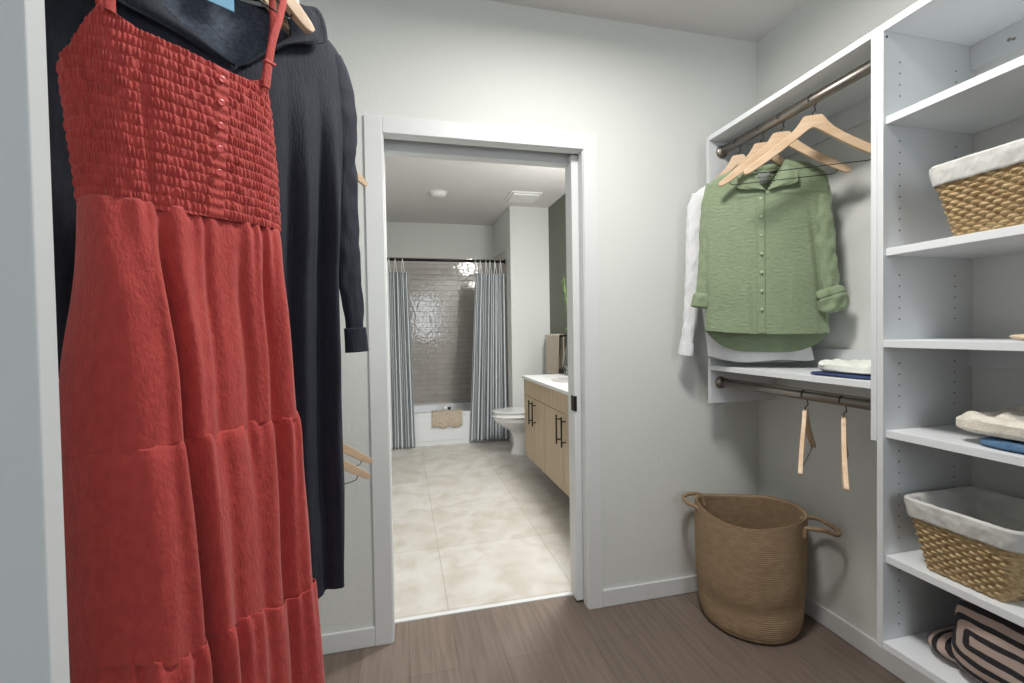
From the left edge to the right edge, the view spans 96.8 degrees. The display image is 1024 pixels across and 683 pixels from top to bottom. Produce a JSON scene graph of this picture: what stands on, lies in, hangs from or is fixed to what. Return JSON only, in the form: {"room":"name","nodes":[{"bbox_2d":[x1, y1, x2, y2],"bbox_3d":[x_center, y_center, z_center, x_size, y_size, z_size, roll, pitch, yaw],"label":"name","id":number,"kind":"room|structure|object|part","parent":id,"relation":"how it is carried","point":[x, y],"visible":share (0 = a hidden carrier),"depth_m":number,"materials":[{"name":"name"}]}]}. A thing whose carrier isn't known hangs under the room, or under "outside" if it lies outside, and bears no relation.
{"room":"walk-in closet","nodes":[
{"label":"walk-in closet","id":0,"kind":"room"},
{"bbox_2d":[386,222,493,258],"bbox_3d":[-0.982,-0.172,5.784,1.537,2.625,0.090,-1,1,-13],"label":"wall","id":1,"kind":"structure","parent":0,"point":[404,239],"depth_m":5.74,"materials":[{"name":"white paint"}]},
{"bbox_2d":[387,257,492,403],"bbox_3d":[-0.970,-0.104,5.736,1.515,1.890,0.010,-1,1,-13],"label":"shower tile","id":2,"kind":"structure","parent":1,"relation":"attached to","point":[441,294],"depth_m":5.75,"materials":[{"name":"grey tile"}]},
{"bbox_2d":[493,206,549,443],"bbox_3d":[0.139,-0.186,5.569,0.543,2.625,1.030,-1,1,-13],"label":"wall","id":3,"kind":"structure","parent":0,"point":[524,231],"depth_m":5.05,"materials":[{"name":"white paint"}]},
{"bbox_2d":[387,258,504,263],"bbox_3d":[-0.813,-0.899,5.035,1.525,0.056,0.056,-1,1,-13],"label":"curtain rod","id":4,"kind":"object","parent":3,"relation":"attached to","point":[390,259],"visible":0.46,"depth_m":5.04,"materials":[{"name":"black metal"}]},
{"bbox_2d":[387,258,414,449],"bbox_3d":[-1.240,0.124,4.918,0.342,2.070,0.110,-1,1,-13],"label":"shower curtain","id":5,"kind":"object","parent":4,"relation":"hanging from","point":[400,356],"visible":0.85,"depth_m":4.90,"materials":[{"name":"fabric"}]},
{"bbox_2d":[470,259,507,440],"bbox_3d":[-0.280,0.091,5.150,0.437,2.044,0.112,-1,1,-13],"label":"shower curtain","id":6,"kind":"object","parent":4,"relation":"hanging from","point":[489,369],"visible":0.96,"depth_m":5.12,"materials":[{"name":"fabric"}]},
{"bbox_2d":[493,248,509,406],"bbox_3d":[-0.137,-0.113,5.535,0.012,1.890,0.790,-1,1,-13],"label":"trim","id":7,"kind":"structure","parent":3,"relation":"attached to","point":[503,255],"depth_m":5.19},
{"bbox_2d":[299,0,758,633],"bbox_3d":[0.073,-0.109,2.024,2.292,2.625,0.135,-1,1,-13],"label":"wall","id":8,"kind":"structure","parent":0,"point":[651,97],"depth_m":2.05,"materials":[{"name":"white paint"}]},
{"bbox_2d":[321,626,375,654],"bbox_3d":[-0.775,1.184,1.767,0.469,0.078,0.012,-1,1,-13],"label":"baseboard","id":9,"kind":"structure","parent":8,"relation":"attached to","point":[353,639],"depth_m":1.79,"materials":[{"name":"white paint"}]},
{"bbox_2d":[363,114,602,645],"bbox_3d":[-0.103,0.154,1.986,0.983,2.106,0.160,-1,1,-13],"label":"door frame","id":10,"kind":"structure","parent":8,"relation":"attached to","point":[374,125],"depth_m":1.93,"materials":[{"name":"white paint"}]},
{"bbox_2d":[395,592,572,623],"bbox_3d":[-0.099,1.208,2.066,0.846,0.016,0.022,-1,1,-13],"label":"trim","id":11,"kind":"structure","parent":8,"relation":"attached to","point":[502,604],"depth_m":2.05,"materials":[{"name":"white paint"}]},
{"bbox_2d":[568,155,583,600],"bbox_3d":[0.639,0.167,2.164,0.754,2.024,0.043,-1,1,-13],"label":"door","id":12,"kind":"structure","parent":8,"relation":"in","point":[573,159],"depth_m":2.07,"materials":[{"name":"white paint"}]},
{"bbox_2d":[603,575,697,606],"bbox_3d":[0.811,1.150,2.148,0.828,0.078,0.012,-1,1,-13],"label":"baseboard","id":13,"kind":"structure","parent":8,"relation":"attached to","point":[686,584],"depth_m":2.10,"materials":[{"name":"white paint"}]},
{"bbox_2d":[522,374,569,496],"bbox_3d":[0.580,0.738,3.245,0.604,0.862,1.821,-1,1,-13],"label":"vanity cabinet","id":14,"kind":"object","parent":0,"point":[545,396],"visible":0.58,"depth_m":3.41,"materials":[{"name":"brown wood"}]},
{"bbox_3d":[0.156,0.738,3.909,0.018,0.534,0.303,-1,1,-13],"label":"cabinet door","id":15,"kind":"part","parent":14,"relation":"part of","materials":[{"name":"brown wood"}]},
{"bbox_3d":[0.152,0.590,3.799,0.036,0.200,0.011,-1,1,-13],"label":"bar handle","id":16,"kind":"part","parent":14,"relation":"part of","materials":[{"name":"black metal"}]},
{"bbox_3d":[0.176,0.591,3.699,0.036,0.200,0.011,-1,1,-13],"label":"bar handle","id":17,"kind":"part","parent":14,"relation":"part of","materials":[{"name":"black metal"}]},
{"bbox_3d":[0.228,0.743,3.609,0.018,0.534,0.302,-1,1,-13],"label":"cabinet door","id":18,"kind":"part","parent":14,"relation":"part of","materials":[{"name":"brown wood"}]},
{"bbox_3d":[0.219,0.405,3.618,0.018,0.134,0.889,-1,1,-13],"label":"drawer","id":19,"kind":"part","parent":14,"relation":"part of","materials":[{"name":"brown wood"}]},
{"bbox_2d":[522,374,567,394],"bbox_3d":[0.583,0.324,3.238,0.584,0.026,1.821,-1,1,-13],"label":"countertop","id":20,"kind":"structure","parent":14,"relation":"on","point":[545,380],"depth_m":3.55,"materials":[{"name":"white stone"}]},
{"bbox_2d":[551,377,567,382],"bbox_3d":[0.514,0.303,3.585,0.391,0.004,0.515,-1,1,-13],"label":"sink basin","id":21,"kind":"object","parent":20,"relation":"in","point":[553,379],"depth_m":3.64,"materials":[{"name":"white ceramic"}]},
{"bbox_2d":[560,275,567,375],"bbox_3d":[0.508,-0.153,3.989,0.176,0.898,0.261,-1,1,-1],"label":"plant","id":22,"kind":"object","parent":20,"relation":"on","point":[565,359],"visible":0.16,"depth_m":3.97,"materials":[{"name":"green plant"}]},
{"bbox_3d":[0.310,0.749,3.270,0.018,0.534,0.384,-1,1,-13],"label":"cabinet door","id":23,"kind":"part","parent":14,"relation":"part of","materials":[{"name":"brown wood"}]},
{"bbox_3d":[0.315,0.601,3.121,0.036,0.200,0.011,-1,1,-13],"label":"bar handle","id":24,"kind":"part","parent":14,"relation":"part of","materials":[{"name":"black metal"}]},
{"bbox_3d":[0.430,0.420,2.740,0.018,0.134,0.910,-1,1,-13],"label":"drawer","id":25,"kind":"part","parent":14,"relation":"part of","materials":[{"name":"brown wood"}]},
{"bbox_3d":[0.339,0.603,3.021,0.036,0.200,0.011,-1,1,-13],"label":"bar handle","id":26,"kind":"part","parent":14,"relation":"part of","materials":[{"name":"black metal"}]},
{"bbox_3d":[0.402,0.756,2.886,0.018,0.534,0.394,-1,1,-13],"label":"cabinet door","id":27,"kind":"part","parent":14,"relation":"part of","materials":[{"name":"brown wood"}]},
{"bbox_2d":[548,194,566,373],"bbox_3d":[0.807,-0.158,3.735,0.100,2.625,2.850,-1,1,-13],"label":"wall","id":28,"kind":"structure","parent":0,"point":[557,210],"depth_m":4.81,"materials":[{"name":"grey paint"}]},
{"bbox_3d":[0.478,-0.061,4.732,0.078,0.048,0.620,-1,1,-13],"label":"towel bar","id":29,"kind":"object","parent":28,"relation":"attached to","visible":0},
{"bbox_2d":[546,334,563,373],"bbox_3d":[0.443,0.130,4.738,0.072,0.420,0.401,-1,1,-13],"label":"hand towel","id":30,"kind":"object","parent":29,"relation":"hanging from","point":[554,343],"visible":0.97,"depth_m":4.67,"materials":[{"name":"beige fabric"}]},
{"bbox_2d":[385,0,807,225],"bbox_3d":[-0.189,-1.451,2.141,3.092,0.060,7.500,-1,1,-13],"label":"ceiling","id":31,"kind":"structure","parent":0,"point":[477,191],"depth_m":3.83,"materials":[{"name":"white paint"}]},
{"bbox_2d":[428,189,447,198],"bbox_3d":[-0.722,-1.437,4.451,0.196,0.046,0.196,-1,1,-13],"label":"smoke detector","id":32,"kind":"object","parent":31,"relation":"attached to","point":[435,193],"visible":1,"depth_m":4.40,"materials":[{"name":"white plastic"}]},
{"bbox_3d":[-0.722,-1.458,4.451,0.196,0.006,0.196,-1,1,-13],"label":"mounting plate","id":33,"kind":"part","parent":32,"relation":"part of","materials":[{"name":"white plastic"}]},
{"bbox_2d":[504,191,542,202],"bbox_3d":[0.112,-1.464,4.630,0.320,0.028,0.320,-1,1,-13],"label":"exhaust fan","id":34,"kind":"object","parent":31,"relation":"attached to","point":[514,196],"visible":1,"depth_m":4.57,"materials":[{"name":"white plastic"}]},
{"bbox_3d":[0.112,-1.458,4.631,0.270,0.016,0.270,-1,1,-13],"label":"panel","id":35,"kind":"part","parent":34,"relation":"part of","materials":[{"name":"white plastic"}]},
{"bbox_2d":[323,439,904,682],"bbox_3d":[-0.194,1.234,2.186,2.992,0.060,7.500,-1,1,-13],"label":"floor","id":36,"kind":"structure","parent":0,"point":[669,639],"depth_m":1.98,"materials":[{"name":"brown wood"}]},
{"bbox_2d":[414,402,505,446],"bbox_3d":[-0.869,0.966,5.407,1.511,0.362,0.710,-1,1,-13],"label":"bathtub","id":37,"kind":"object","parent":36,"relation":"on","point":[425,435],"visible":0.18,"depth_m":5.09,"materials":[{"name":"white ceramic"}]},
{"bbox_3d":[-0.786,0.978,5.066,1.271,0.250,0.006,-1,1,-13],"label":"apron panel","id":38,"kind":"part","parent":37,"relation":"part of","materials":[{"name":"white ceramic"}]},
{"bbox_2d":[431,409,462,427],"bbox_3d":[-0.734,0.867,5.114,0.341,0.191,0.144,-1,1,-13],"label":"bath towel","id":39,"kind":"object","parent":37,"relation":"on","point":[440,418],"visible":1,"depth_m":5.06,"materials":[{"name":"beige fabric"}]},
{"bbox_2d":[491,407,526,455],"bbox_3d":[0.151,0.758,4.678,0.744,0.775,0.420,-1,1,-13],"label":"toilet","id":40,"kind":"object","parent":36,"relation":"on","point":[512,419],"visible":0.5,"depth_m":4.55,"materials":[{"name":"white ceramic"}]},
{"bbox_3d":[0.040,0.722,4.651,0.517,0.052,0.414,-1,1,-13],"label":"lid","id":41,"kind":"part","parent":40,"relation":"part of","materials":[{"name":"white ceramic"}]},
{"bbox_2d":[681,492,841,643],"bbox_3d":[1.020,0.942,1.927,0.435,0.495,0.476,-1,1,-16],"label":"laundry hamper","id":42,"kind":"object","parent":36,"relation":"on","point":[751,551],"visible":1,"depth_m":1.80,"materials":[{"name":"beige wicker"}]},
{"bbox_3d":[0.815,0.734,2.048,0.097,0.078,0.177,0,1,28],"label":"rope handle","id":43,"kind":"part","parent":42,"relation":"part of","materials":[{"name":"brown fabric"}]},
{"bbox_3d":[1.226,0.748,1.813,0.135,0.066,0.147,0,1,26],"label":"rope handle","id":44,"kind":"part","parent":42,"relation":"part of","materials":[{"name":"brown fabric"}]},
{"bbox_2d":[757,0,1023,640],"bbox_3d":[1.632,-0.106,0.658,0.100,2.625,3.520,-1,1,-13],"label":"wall","id":45,"kind":"structure","parent":0,"point":[842,570],"depth_m":1.78,"materials":[{"name":"white paint"}]},
{"bbox_2d":[706,28,876,440],"bbox_3d":[1.139,-0.315,1.727,0.350,1.193,0.756,-1,1,-13],"label":"shelving","id":46,"kind":"object","parent":45,"relation":"attached to","point":[843,87],"visible":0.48,"depth_m":1.70,"materials":[{"name":"white wood"}]},
{"bbox_2d":[718,138,745,176],"bbox_3d":[0.964,-0.741,1.938,0.350,0.253,0.028,0,1,25],"label":"clothes hanger","id":47,"kind":"object","parent":46,"relation":"hanging from","point":[735,160],"visible":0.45,"depth_m":1.94,"materials":[{"name":"brown wood"}]},
{"bbox_3d":[0.963,-0.704,1.936,0.350,0.179,0.021,0,1,24],"label":"arm","id":48,"kind":"part","parent":47,"relation":"part of","materials":[{"name":"brown wood"}]},
{"bbox_2d":[678,186,814,362],"bbox_3d":[0.980,-0.310,1.937,0.520,0.805,0.106,0,1,24],"label":"shirt","id":49,"kind":"object","parent":47,"relation":"hanging from","point":[715,350],"visible":0.27,"depth_m":2.00,"materials":[{"name":"white fabric"}]},
{"bbox_3d":[1.053,-0.322,2.085,0.350,1.193,0.019,-1,1,-13],"label":"panel","id":50,"kind":"part","parent":46,"relation":"part of","materials":[{"name":"white plastic"}]},
{"bbox_2d":[732,124,784,170],"bbox_3d":[0.993,-0.739,1.814,0.372,0.253,0.027,0,1,20],"label":"clothes hanger","id":51,"kind":"object","parent":46,"relation":"hanging from","point":[778,159],"visible":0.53,"depth_m":1.81,"materials":[{"name":"brown wood"}]},
{"bbox_3d":[0.993,-0.702,1.812,0.372,0.179,0.021,0,1,19],"label":"arm","id":52,"kind":"part","parent":51,"relation":"part of","materials":[{"name":"brown wood"}]},
{"bbox_2d":[691,159,849,351],"bbox_3d":[1.007,-0.333,1.811,0.554,0.756,0.113,0,1,21],"label":"shirt","id":53,"kind":"object","parent":51,"relation":"hanging from","point":[768,277],"visible":0.97,"depth_m":1.77,"materials":[{"name":"green fabric"}]},
{"bbox_2d":[718,113,851,186],"bbox_3d":[1.017,-0.737,1.717,0.438,0.253,0.027,0,1,20],"label":"clothes hanger","id":54,"kind":"object","parent":46,"relation":"hanging from","point":[776,138],"visible":0.83,"depth_m":1.71,"materials":[{"name":"brown wood"}]},
{"bbox_3d":[1.130,-0.901,1.714,0.350,0.021,0.719,-1,1,-13],"label":"shelf","id":55,"kind":"part","parent":46,"relation":"part of","materials":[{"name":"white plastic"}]},
{"bbox_3d":[1.146,0.120,1.736,0.350,0.021,0.719,-1,1,-13],"label":"shelf","id":56,"kind":"part","parent":46,"relation":"part of","materials":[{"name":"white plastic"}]},
{"bbox_2d":[743,94,870,174],"bbox_3d":[1.048,-0.735,1.586,0.438,0.253,0.027,0,1,20],"label":"clothes hanger","id":57,"kind":"object","parent":46,"relation":"hanging from","point":[819,122],"visible":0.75,"depth_m":1.58,"materials":[{"name":"brown wood"}]},
{"bbox_2d":[798,390,815,475],"bbox_3d":[1.048,0.297,1.625,0.028,0.253,0.438,0,2,38],"label":"clothes hanger","id":58,"kind":"object","parent":46,"relation":"hanging from","point":[805,425],"visible":0.91,"depth_m":1.59,"materials":[{"name":"brown wood"}]},
{"bbox_3d":[1.293,-0.855,1.754,0.016,0.078,0.719,-1,1,-13],"label":"rail","id":59,"kind":"part","parent":46,"relation":"part of","materials":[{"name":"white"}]},
{"bbox_3d":[1.308,0.068,1.773,0.016,0.075,0.719,-1,1,-13],"label":"rail","id":60,"kind":"part","parent":46,"relation":"part of","materials":[{"name":"white plastic"}]},
{"bbox_2d":[810,371,870,378],"bbox_3d":[1.141,0.107,1.500,0.202,0.013,0.218,-1,1,-13],"label":"folded cloth","id":61,"kind":"object","parent":46,"relation":"on","point":[836,374],"visible":0.49,"depth_m":1.46,"materials":[{"name":"blue fabric"}]},
{"bbox_2d":[818,358,870,374],"bbox_3d":[1.144,0.078,1.491,0.192,0.045,0.204,-1,1,-13],"label":"folded cloth","id":62,"kind":"object","parent":61,"relation":"on","point":[854,366],"visible":0.62,"depth_m":1.47,"materials":[{"name":"white fabric"}]},
{"bbox_2d":[838,395,848,490],"bbox_3d":[1.082,0.299,1.484,0.029,0.253,0.438,0,2,36],"label":"clothes hanger","id":63,"kind":"object","parent":46,"relation":"hanging from","point":[844,446],"visible":0.95,"depth_m":1.39,"materials":[{"name":"brown wood"}]},
{"bbox_3d":[1.086,0.336,1.483,0.021,0.179,0.438,0,2,36],"label":"arm","id":64,"kind":"part","parent":63,"relation":"part of","materials":[{"name":"brown wood"}]},
{"bbox_3d":[1.225,-0.309,1.368,0.350,1.193,0.018,-1,1,-13],"label":"panel","id":65,"kind":"part","parent":46,"relation":"part of","materials":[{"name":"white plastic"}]},
{"bbox_2d":[805,595,934,682],"bbox_3d":[1.614,1.170,0.606,0.012,0.078,3.385,-1,1,-13],"label":"baseboard","id":66,"kind":"structure","parent":45,"relation":"attached to","point":[858,639],"depth_m":1.73,"materials":[{"name":"white paint"}]},
{"bbox_2d":[877,0,1023,682],"bbox_3d":[1.307,-0.001,1.055,0.350,1.798,0.640,-1,1,-13],"label":"shelving unit","id":67,"kind":"object","parent":45,"relation":"attached to","point":[931,104],"visible":0.83,"depth_m":1.32,"materials":[{"name":"white wood"}]},
{"bbox_3d":[1.235,-0.006,1.356,0.350,1.798,0.019,-1,1,-13],"label":"panel","id":68,"kind":"part","parent":67,"relation":"part of","materials":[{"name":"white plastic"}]},
{"bbox_3d":[1.321,0.885,1.073,0.348,0.022,0.604,-1,1,-13],"label":"shelf","id":69,"kind":"part","parent":67,"relation":"part of","materials":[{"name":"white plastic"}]},
{"bbox_2d":[927,628,955,661],"bbox_3d":[1.234,0.841,1.255,0.150,0.061,0.115,-1,1,-13],"label":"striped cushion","id":70,"kind":"object","parent":67,"relation":"on","point":[939,639],"visible":0.4,"depth_m":1.25,"materials":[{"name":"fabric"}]},
{"bbox_3d":[1.306,0.007,1.055,0.348,0.022,0.604,-1,1,-13],"label":"shelf","id":71,"kind":"part","parent":67,"relation":"part of","materials":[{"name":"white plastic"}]},
{"bbox_3d":[1.292,-0.889,1.036,0.348,0.022,0.604,-1,1,-13],"label":"shelf","id":72,"kind":"part","parent":67,"relation":"part of","materials":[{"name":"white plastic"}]},
{"bbox_3d":[1.321,0.633,1.069,0.338,0.022,0.604,-1,1,-13],"label":"shelf","id":73,"kind":"part","parent":67,"relation":"part of","materials":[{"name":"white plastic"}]},
{"bbox_3d":[1.315,0.268,1.061,0.338,0.022,0.604,-1,1,-13],"label":"shelf","id":74,"kind":"part","parent":67,"relation":"part of","materials":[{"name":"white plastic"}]},
{"bbox_3d":[1.307,-0.255,1.050,0.338,0.022,0.604,-1,1,-13],"label":"shelf","id":75,"kind":"part","parent":67,"relation":"part of","materials":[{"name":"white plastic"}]},
{"bbox_3d":[1.301,-0.628,1.042,0.338,0.022,0.604,-1,1,-13],"label":"shelf","id":76,"kind":"part","parent":67,"relation":"part of","materials":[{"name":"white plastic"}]},
{"bbox_2d":[904,487,1023,602],"bbox_3d":[1.256,0.525,1.189,0.286,0.191,0.264,-1,1,-13],"label":"wicker basket","id":77,"kind":"object","parent":67,"relation":"on","point":[973,537],"visible":1,"depth_m":1.17,"materials":[{"name":"beige wicker"}]},
{"bbox_2d":[929,138,1023,236],"bbox_3d":[1.256,-0.361,1.111,0.286,0.191,0.264,-1,1,-13],"label":"wicker basket","id":78,"kind":"object","parent":67,"relation":"on","point":[980,191],"visible":0.9,"depth_m":1.09,"materials":[{"name":"beige wicker"}]},
{"bbox_2d":[951,598,1023,682],"bbox_3d":[1.248,0.765,0.982,0.131,0.203,0.490,-1,1,-13],"label":"striped cushion","id":79,"kind":"object","parent":67,"relation":"on","point":[987,646],"visible":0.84,"depth_m":1.11,"materials":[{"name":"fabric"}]},
{"bbox_3d":[1.470,0.049,1.095,0.018,0.067,0.604,-1,1,-13],"label":"rail","id":80,"kind":"part","parent":67,"relation":"part of","materials":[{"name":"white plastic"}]},
{"bbox_3d":[1.455,-0.847,1.075,0.018,0.070,0.604,-1,1,-13],"label":"rail","id":81,"kind":"part","parent":67,"relation":"part of","materials":[{"name":"white plastic"}]},
{"bbox_2d":[979,436,1023,452],"bbox_3d":[1.295,0.246,1.004,0.233,0.024,0.341,-1,1,-13],"label":"folded towel","id":82,"kind":"object","parent":67,"relation":"on","point":[996,442],"visible":0.86,"depth_m":1.08,"materials":[{"name":"blue fabric"}]},
{"bbox_2d":[956,405,1023,441],"bbox_3d":[1.299,0.203,1.022,0.255,0.061,0.405,-1,1,-13],"label":"sweater","id":83,"kind":"object","parent":82,"relation":"on","point":[1006,423],"visible":1,"depth_m":1.11,"materials":[{"name":"beige fabric"}]},
{"bbox_2d":[1009,334,1023,339],"bbox_3d":[1.289,-0.010,0.963,0.208,0.017,0.281,-1,1,-13],"label":"folded cloth","id":84,"kind":"object","parent":67,"relation":"on","point":[1017,336],"visible":1,"depth_m":1.05,"materials":[{"name":"beige fabric"}]},
{"bbox_3d":[-0.694,-0.056,0.100,0.100,2.625,3.520,-1,1,-13],"label":"wall","id":85,"kind":"structure","parent":0,"visible":0},
{"bbox_2d":[0,0,299,682],"bbox_3d":[-0.661,0.033,0.958,0.360,1.798,1.422,-1,1,-13],"label":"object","id":86,"kind":"object","parent":85,"relation":"attached to","point":[34,646],"visible":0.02,"depth_m":0.31,"materials":[{"name":"white wood"}]},
{"bbox_3d":[-0.497,0.044,0.276,0.360,1.798,0.019,-1,1,-13],"label":"panel","id":87,"kind":"part","parent":86,"relation":"part of","materials":[{"name":"white plastic"}]},
{"bbox_3d":[-0.676,-0.856,0.939,0.360,0.021,1.384,-1,1,-13],"label":"shelf","id":88,"kind":"part","parent":86,"relation":"part of","materials":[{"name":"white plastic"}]},
{"bbox_2d":[261,0,288,35],"bbox_3d":[-0.522,-0.694,0.844,0.027,0.253,0.372,0,2,43],"label":"clothes hanger","id":89,"kind":"object","parent":86,"relation":"hanging from","point":[285,26],"visible":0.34,"depth_m":0.91,"materials":[{"name":"brown wood"}]},
{"bbox_2d":[44,0,368,598],"bbox_3d":[-0.518,-0.077,0.847,0.137,1.240,0.540,0,2,42],"label":"dress","id":90,"kind":"object","parent":89,"relation":"hanging from","point":[312,98],"visible":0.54,"depth_m":0.90,"materials":[{"name":"fabric"}]},
{"bbox_2d":[258,0,314,33],"bbox_3d":[-0.480,-0.690,0.652,0.033,0.253,0.438,0,1,27],"label":"clothes hanger","id":91,"kind":"object","parent":86,"relation":"hanging from","point":[293,8],"visible":0.94,"depth_m":0.82,"materials":[{"name":"brown wood"}]},
{"bbox_2d":[56,0,324,682],"bbox_3d":[-0.466,0.021,0.689,0.206,1.318,0.357,0,1,24],"label":"dress","id":92,"kind":"object","parent":91,"relation":"hanging from","point":[187,534],"visible":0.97,"depth_m":0.59,"materials":[{"name":"red fabric"}]},
{"bbox_3d":[-0.476,-0.653,0.651,0.021,0.179,0.438,0,1,27],"label":"arm","id":93,"kind":"part","parent":91,"relation":"part of","materials":[{"name":"brown wood"}]},
{"bbox_2d":[344,460,370,483],"bbox_3d":[-0.608,0.317,1.299,0.028,0.253,0.438,0,2,42],"label":"clothes hanger","id":94,"kind":"object","parent":86,"relation":"hanging from","point":[348,467],"visible":0.21,"depth_m":1.42,"materials":[{"name":"brown wood"}]},
{"bbox_2d":[343,443,372,465],"bbox_3d":[-0.648,0.314,1.464,0.028,0.253,0.438,0,2,39],"label":"clothes hanger","id":95,"kind":"object","parent":86,"relation":"hanging from","point":[348,450],"visible":0.23,"depth_m":1.58,"materials":[{"name":"brown wood"}]},
{"bbox_2d":[357,171,367,185],"bbox_3d":[-0.690,-0.706,1.550,0.028,0.253,0.438,0,2,38],"label":"clothes hanger","id":96,"kind":"object","parent":86,"relation":"hanging from","point":[361,180],"visible":0.12,"depth_m":1.70,"materials":[{"name":"brown wood"}]}
]}

